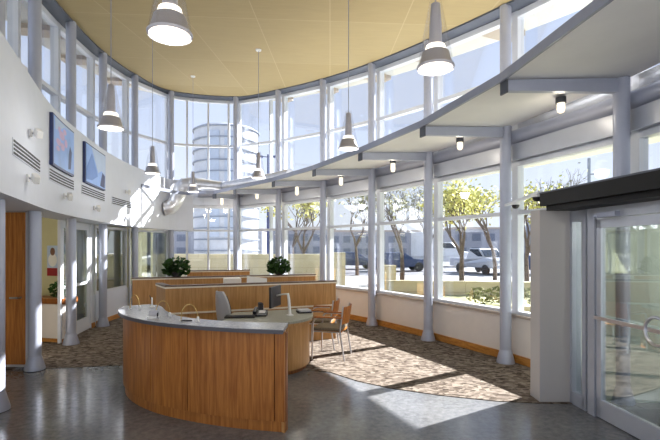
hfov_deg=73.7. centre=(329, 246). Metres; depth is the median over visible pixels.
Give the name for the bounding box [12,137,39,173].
air vent
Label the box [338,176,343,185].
lamp
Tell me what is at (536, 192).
bar
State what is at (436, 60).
pendant lamp
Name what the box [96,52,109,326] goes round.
steel column
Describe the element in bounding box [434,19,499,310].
window
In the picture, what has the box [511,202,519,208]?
dome camera
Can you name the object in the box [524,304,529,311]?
stone wall
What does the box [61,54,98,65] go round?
trim
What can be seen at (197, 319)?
arch
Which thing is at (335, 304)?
chair
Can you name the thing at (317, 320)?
seat cushion
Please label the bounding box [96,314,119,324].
baseboard
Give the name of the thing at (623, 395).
steel column
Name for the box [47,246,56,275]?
poster
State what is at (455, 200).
tree
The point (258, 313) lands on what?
desk phone
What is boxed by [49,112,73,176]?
framed poster
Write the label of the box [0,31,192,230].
wall
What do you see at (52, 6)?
trim
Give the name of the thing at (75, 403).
floor
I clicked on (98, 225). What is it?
wall
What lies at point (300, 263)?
stone wall
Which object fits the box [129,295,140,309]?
arch
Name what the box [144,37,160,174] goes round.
pendant lamp
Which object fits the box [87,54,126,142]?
window
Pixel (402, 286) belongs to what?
stone wall
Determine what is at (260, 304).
file
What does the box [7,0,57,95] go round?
window
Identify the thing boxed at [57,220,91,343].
door
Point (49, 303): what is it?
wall
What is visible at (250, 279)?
open folder
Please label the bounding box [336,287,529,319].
trim
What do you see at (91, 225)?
window
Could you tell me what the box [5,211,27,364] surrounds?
door
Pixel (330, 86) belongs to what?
window
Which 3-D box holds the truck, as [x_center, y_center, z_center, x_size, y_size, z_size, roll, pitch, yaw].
[10.811,0.208,42.234,5.630,3.300,2.400,0,0,20]
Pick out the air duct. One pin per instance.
(175, 201)
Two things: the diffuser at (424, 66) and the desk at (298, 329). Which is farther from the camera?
the desk at (298, 329)
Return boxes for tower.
[192,122,259,253]
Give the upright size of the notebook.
0.024 m
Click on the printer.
(230, 279)
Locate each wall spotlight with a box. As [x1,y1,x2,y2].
[26,173,40,183]
[29,128,42,138]
[63,192,72,200]
[93,205,100,211]
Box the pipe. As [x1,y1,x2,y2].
[198,80,659,196]
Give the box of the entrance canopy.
[539,168,659,210]
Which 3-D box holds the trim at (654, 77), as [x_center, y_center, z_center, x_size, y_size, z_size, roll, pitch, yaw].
[0.622,-1.615,8.163,2.993,0.650,15.265,0,0,-35]
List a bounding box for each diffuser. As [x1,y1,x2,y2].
[100,125,121,128]
[150,25,189,41]
[341,147,355,148]
[419,61,451,72]
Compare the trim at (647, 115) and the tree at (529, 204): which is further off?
the tree at (529, 204)
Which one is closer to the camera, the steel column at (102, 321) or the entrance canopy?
the entrance canopy
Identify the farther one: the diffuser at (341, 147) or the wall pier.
the diffuser at (341, 147)
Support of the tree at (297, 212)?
on the ground at (353, 281)
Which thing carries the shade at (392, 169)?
on the lamp at (392, 163)
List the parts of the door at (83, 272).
pane, pull handle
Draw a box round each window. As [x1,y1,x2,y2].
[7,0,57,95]
[50,22,92,116]
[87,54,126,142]
[90,224,93,295]
[93,225,126,294]
[122,77,167,163]
[128,228,167,286]
[165,96,232,275]
[239,94,281,274]
[282,84,326,273]
[327,69,376,291]
[377,51,433,299]
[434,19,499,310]
[512,0,630,316]
[570,209,586,410]
[630,64,659,173]
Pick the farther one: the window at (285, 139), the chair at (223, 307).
the window at (285, 139)
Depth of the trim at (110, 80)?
12.42 m
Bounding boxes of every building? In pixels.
[157,228,266,253]
[273,229,335,253]
[334,230,420,257]
[443,227,499,252]
[524,217,529,252]
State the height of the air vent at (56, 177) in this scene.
0.175 m
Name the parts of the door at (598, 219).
ring pull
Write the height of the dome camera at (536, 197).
0.083 m
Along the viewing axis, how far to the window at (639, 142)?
4.96 m
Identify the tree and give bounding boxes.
[260,202,342,253]
[288,203,317,253]
[343,194,391,274]
[362,188,423,279]
[398,184,451,237]
[414,179,496,280]
[462,178,499,279]
[490,175,568,281]
[526,162,590,222]
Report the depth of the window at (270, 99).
13.31 m
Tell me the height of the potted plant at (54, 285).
0.325 m
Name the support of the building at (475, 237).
on the ground at (353, 281)
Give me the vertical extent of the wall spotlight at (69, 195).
0.133 m
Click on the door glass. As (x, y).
(644, 240)
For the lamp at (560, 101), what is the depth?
5.30 m
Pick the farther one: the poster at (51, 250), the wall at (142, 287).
the wall at (142, 287)
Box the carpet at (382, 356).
[42,316,616,404]
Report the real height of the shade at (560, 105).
0.130 m
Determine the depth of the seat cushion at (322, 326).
6.92 m
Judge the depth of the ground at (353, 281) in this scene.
25.45 m
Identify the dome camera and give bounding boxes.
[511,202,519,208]
[531,194,539,201]
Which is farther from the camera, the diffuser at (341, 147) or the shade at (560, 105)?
the diffuser at (341, 147)
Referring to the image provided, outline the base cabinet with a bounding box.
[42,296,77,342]
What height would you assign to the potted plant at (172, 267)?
0.452 m
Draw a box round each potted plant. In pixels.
[48,281,65,297]
[161,256,190,276]
[266,256,291,274]
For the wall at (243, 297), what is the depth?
7.72 m
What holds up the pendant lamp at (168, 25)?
hanging from the ceiling
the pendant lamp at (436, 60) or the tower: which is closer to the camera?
the pendant lamp at (436, 60)
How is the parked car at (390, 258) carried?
on the street
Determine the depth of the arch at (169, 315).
4.82 m
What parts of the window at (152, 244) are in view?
pane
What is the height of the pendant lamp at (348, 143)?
2.277 m
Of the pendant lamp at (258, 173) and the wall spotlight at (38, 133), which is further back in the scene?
the pendant lamp at (258, 173)
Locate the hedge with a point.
(475, 294)
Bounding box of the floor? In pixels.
[0,319,659,439]
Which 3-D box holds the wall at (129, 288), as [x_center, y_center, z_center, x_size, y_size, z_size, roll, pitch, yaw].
[-5.133,1.400,12.518,0.119,0.700,1.960,0,0,11]
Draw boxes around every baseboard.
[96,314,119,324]
[337,314,529,366]
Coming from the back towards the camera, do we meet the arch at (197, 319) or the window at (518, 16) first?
the window at (518, 16)
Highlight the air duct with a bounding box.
[163,169,292,215]
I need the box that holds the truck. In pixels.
[411,232,467,261]
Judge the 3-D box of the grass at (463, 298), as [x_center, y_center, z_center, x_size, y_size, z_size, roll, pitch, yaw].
[16.795,1.874,14.000,46.410,0.032,24.000,0,0,0]
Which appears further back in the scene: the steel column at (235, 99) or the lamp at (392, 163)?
the steel column at (235, 99)
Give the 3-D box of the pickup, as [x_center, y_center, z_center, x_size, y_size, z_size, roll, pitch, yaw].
[10.697,0.969,31.033,1.840,1.778,5.130,0,0,-20]
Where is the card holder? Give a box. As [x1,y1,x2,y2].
[147,310,158,318]
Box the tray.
[147,316,158,318]
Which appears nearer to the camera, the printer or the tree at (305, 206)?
the printer
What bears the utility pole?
on the ground at (353, 281)
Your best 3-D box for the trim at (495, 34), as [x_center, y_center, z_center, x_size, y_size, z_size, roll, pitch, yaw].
[2.975,-3.841,7.817,1.003,0.144,0.350,0,0,-27]
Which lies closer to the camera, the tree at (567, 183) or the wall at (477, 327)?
the wall at (477, 327)
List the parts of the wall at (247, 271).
panel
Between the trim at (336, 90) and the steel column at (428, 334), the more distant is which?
the trim at (336, 90)
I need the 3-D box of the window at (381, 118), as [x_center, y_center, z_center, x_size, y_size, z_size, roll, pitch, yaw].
[1.588,-1.501,9.180,0.135,5.102,1.879,0,0,-31]
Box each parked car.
[345,252,367,267]
[367,252,423,271]
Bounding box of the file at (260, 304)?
[258,302,263,309]
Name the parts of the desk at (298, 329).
kick panel, panel, edge rail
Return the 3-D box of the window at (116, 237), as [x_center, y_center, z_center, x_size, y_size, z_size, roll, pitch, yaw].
[-5.277,0.280,10.587,0.096,1.540,1.749,0,0,-3]
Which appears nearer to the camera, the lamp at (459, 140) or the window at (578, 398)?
the window at (578, 398)
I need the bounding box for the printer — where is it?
[223,277,240,282]
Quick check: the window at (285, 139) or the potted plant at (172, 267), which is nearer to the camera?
the potted plant at (172, 267)
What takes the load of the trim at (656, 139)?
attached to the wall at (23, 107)
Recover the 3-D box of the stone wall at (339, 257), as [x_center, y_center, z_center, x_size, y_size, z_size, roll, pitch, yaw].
[0.410,1.060,20.350,0.580,1.620,0.812,0,0,0]
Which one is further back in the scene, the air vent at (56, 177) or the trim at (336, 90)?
the trim at (336, 90)
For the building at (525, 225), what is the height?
5.920 m
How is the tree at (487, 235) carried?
on the ground at (353, 281)
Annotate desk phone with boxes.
[252,307,267,316]
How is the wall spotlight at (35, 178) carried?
attached to the wall at (23, 107)
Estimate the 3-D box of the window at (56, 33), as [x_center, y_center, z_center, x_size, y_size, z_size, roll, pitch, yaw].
[-5.069,-3.054,8.724,0.134,2.367,1.911,0,0,-11]
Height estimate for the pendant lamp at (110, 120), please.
2.245 m
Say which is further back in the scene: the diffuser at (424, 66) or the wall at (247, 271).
the wall at (247, 271)
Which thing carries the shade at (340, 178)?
on the lamp at (339, 177)
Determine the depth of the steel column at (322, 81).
11.22 m
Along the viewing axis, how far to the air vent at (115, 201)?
10.28 m
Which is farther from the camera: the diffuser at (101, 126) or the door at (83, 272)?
the door at (83, 272)
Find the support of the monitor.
on the desk at (298, 329)
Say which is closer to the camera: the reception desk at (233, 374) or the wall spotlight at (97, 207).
the reception desk at (233, 374)
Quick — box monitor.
[269,285,293,315]
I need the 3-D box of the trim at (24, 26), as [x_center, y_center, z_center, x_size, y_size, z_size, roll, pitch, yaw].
[-5.631,-4.240,8.624,1.001,0.130,0.350,0,0,-12]
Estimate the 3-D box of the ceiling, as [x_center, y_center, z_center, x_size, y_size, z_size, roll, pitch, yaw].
[0.196,-3.616,5.462,10.809,2.472,16.924,0,0,0]
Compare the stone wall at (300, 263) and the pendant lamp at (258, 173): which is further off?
the stone wall at (300, 263)
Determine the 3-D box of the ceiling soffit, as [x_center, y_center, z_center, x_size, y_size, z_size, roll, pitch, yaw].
[0.009,-1.658,7.810,3.961,0.611,14.541,0,0,-35]
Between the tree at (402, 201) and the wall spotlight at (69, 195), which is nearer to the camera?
the wall spotlight at (69, 195)
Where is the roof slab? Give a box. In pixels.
[5,0,592,101]
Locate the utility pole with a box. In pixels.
[587,158,604,182]
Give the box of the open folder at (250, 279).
[247,276,266,282]
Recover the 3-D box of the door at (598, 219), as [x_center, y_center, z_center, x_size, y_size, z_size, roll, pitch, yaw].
[2.747,0.672,4.035,0.320,2.155,1.220,0,0,-6]
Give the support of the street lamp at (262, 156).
on the ground at (353, 281)
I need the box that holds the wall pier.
[530,210,569,401]
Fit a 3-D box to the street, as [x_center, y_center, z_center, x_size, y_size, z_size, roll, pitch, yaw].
[34.000,1.874,44.500,72.000,0.032,31.000,0,0,0]
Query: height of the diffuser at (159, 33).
0.008 m
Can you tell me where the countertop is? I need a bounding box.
[118,304,287,332]
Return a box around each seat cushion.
[310,316,333,322]
[314,322,346,330]
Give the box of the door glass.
[581,214,659,402]
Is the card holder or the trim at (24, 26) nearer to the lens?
the card holder
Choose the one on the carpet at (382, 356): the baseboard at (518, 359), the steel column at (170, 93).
the steel column at (170, 93)
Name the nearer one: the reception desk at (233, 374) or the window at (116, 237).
the reception desk at (233, 374)
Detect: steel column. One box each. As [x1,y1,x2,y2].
[0,0,10,412]
[24,0,45,371]
[62,21,78,345]
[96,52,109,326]
[131,74,137,304]
[168,91,173,276]
[233,96,238,269]
[275,90,280,260]
[320,79,325,279]
[366,63,377,325]
[421,40,434,340]
[496,4,514,364]
[611,76,635,405]
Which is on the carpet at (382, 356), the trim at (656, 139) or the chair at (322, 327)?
the chair at (322, 327)
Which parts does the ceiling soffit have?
plate, plate, plate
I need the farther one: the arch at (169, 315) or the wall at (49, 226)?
the wall at (49, 226)
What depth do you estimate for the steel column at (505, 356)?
6.57 m
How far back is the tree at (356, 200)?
28.57 m
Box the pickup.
[450,248,499,274]
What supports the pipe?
attached to the wall at (23, 107)
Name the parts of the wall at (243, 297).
panel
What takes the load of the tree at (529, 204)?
on the ground at (353, 281)
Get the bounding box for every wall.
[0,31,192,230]
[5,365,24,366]
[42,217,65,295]
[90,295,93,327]
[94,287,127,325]
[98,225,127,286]
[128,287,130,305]
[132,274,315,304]
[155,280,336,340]
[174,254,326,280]
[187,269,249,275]
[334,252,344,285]
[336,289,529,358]
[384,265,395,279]
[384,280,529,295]
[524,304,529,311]
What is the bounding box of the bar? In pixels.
[504,191,542,205]
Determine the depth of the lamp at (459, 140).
7.00 m
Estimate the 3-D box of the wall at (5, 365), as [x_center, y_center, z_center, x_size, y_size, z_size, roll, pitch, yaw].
[-5.480,0.500,6.470,2.240,2.500,0.100,0,0,0]
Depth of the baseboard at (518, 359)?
7.90 m
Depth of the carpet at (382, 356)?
6.64 m
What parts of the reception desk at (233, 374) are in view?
panel, panel, kick panel, panel, panel, panel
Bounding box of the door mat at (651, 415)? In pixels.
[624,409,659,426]
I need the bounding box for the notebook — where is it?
[296,308,310,311]
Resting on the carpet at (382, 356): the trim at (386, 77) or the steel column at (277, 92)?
the steel column at (277, 92)
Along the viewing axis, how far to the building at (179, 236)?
75.01 m
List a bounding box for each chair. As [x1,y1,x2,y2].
[215,291,231,320]
[310,297,339,349]
[311,303,351,360]
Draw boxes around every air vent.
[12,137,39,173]
[49,167,73,190]
[81,184,104,201]
[112,196,135,209]
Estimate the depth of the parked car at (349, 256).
36.18 m
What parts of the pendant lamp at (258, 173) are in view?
cord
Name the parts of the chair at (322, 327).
leg, rail, armrest, leg, armrest, leg, backrest, leg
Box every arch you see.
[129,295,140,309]
[156,301,171,316]
[180,304,199,321]
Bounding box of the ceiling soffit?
[141,0,659,198]
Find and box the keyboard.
[224,315,254,317]
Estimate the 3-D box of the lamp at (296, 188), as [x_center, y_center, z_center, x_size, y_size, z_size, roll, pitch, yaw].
[-0.867,-1.501,11.552,0.120,0.286,0.120,0,0,0]
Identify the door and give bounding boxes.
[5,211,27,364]
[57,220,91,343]
[587,200,659,439]
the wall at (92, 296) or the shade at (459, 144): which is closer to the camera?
the shade at (459, 144)
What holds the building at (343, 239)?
on the ground at (353, 281)
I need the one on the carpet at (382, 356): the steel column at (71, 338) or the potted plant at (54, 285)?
the steel column at (71, 338)
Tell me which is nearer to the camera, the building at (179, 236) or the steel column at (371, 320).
the steel column at (371, 320)
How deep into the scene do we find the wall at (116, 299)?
10.60 m
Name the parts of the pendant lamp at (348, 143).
cord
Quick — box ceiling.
[56,0,510,95]
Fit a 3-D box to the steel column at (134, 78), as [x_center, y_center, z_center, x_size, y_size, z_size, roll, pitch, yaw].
[-5.100,-1.370,11.500,0.264,6.240,0.264,0,0,0]
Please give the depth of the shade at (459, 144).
7.00 m
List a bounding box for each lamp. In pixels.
[97,84,124,131]
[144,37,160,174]
[146,0,192,45]
[187,75,198,192]
[251,48,265,178]
[256,154,274,173]
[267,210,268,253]
[295,187,298,194]
[338,0,358,150]
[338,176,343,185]
[390,161,395,171]
[417,0,454,75]
[456,137,463,149]
[555,96,565,113]
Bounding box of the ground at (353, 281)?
[345,276,529,288]
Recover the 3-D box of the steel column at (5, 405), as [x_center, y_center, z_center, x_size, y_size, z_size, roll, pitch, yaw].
[-3.570,-0.932,4.700,0.264,5.363,0.264,0,0,0]
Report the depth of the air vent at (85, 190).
8.35 m
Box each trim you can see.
[21,23,65,39]
[42,0,537,100]
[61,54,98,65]
[107,77,130,85]
[193,65,659,206]
[193,99,659,205]
[316,88,338,93]
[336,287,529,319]
[364,74,390,81]
[443,135,659,182]
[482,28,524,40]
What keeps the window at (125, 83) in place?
in the wall at (23, 107)
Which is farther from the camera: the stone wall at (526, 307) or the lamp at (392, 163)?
the stone wall at (526, 307)
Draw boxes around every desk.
[118,304,287,432]
[223,309,312,374]
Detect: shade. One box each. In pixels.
[339,177,342,185]
[390,163,394,171]
[457,142,462,149]
[557,102,564,113]
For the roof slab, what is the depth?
8.38 m
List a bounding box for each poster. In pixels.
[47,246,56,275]
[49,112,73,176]
[83,141,104,190]
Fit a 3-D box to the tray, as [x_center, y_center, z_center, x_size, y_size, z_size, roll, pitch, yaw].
[-1.912,0.757,4.753,0.110,0.020,0.070,0,0,-11]
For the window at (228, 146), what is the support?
in the wall at (129, 288)
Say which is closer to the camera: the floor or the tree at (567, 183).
the floor
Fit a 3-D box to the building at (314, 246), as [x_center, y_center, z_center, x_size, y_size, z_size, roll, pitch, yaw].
[-6.085,-0.840,89.000,14.502,5.420,8.400,0,0,0]
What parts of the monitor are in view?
stand post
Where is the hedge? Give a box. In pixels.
[464,286,529,304]
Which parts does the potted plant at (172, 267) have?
pot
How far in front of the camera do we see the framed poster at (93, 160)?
8.27 m
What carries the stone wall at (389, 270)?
on the grass at (463, 298)
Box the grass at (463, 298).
[415,294,529,306]
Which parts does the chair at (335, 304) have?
leg, leg, backrest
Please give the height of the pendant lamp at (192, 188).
3.019 m
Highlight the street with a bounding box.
[345,261,529,275]
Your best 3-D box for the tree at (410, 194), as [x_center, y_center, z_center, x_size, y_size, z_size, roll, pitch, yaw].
[7.827,-1.692,34.938,5.728,7.158,4.870,0,0,0]
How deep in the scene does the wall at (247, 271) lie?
11.74 m
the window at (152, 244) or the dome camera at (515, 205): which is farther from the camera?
the window at (152, 244)

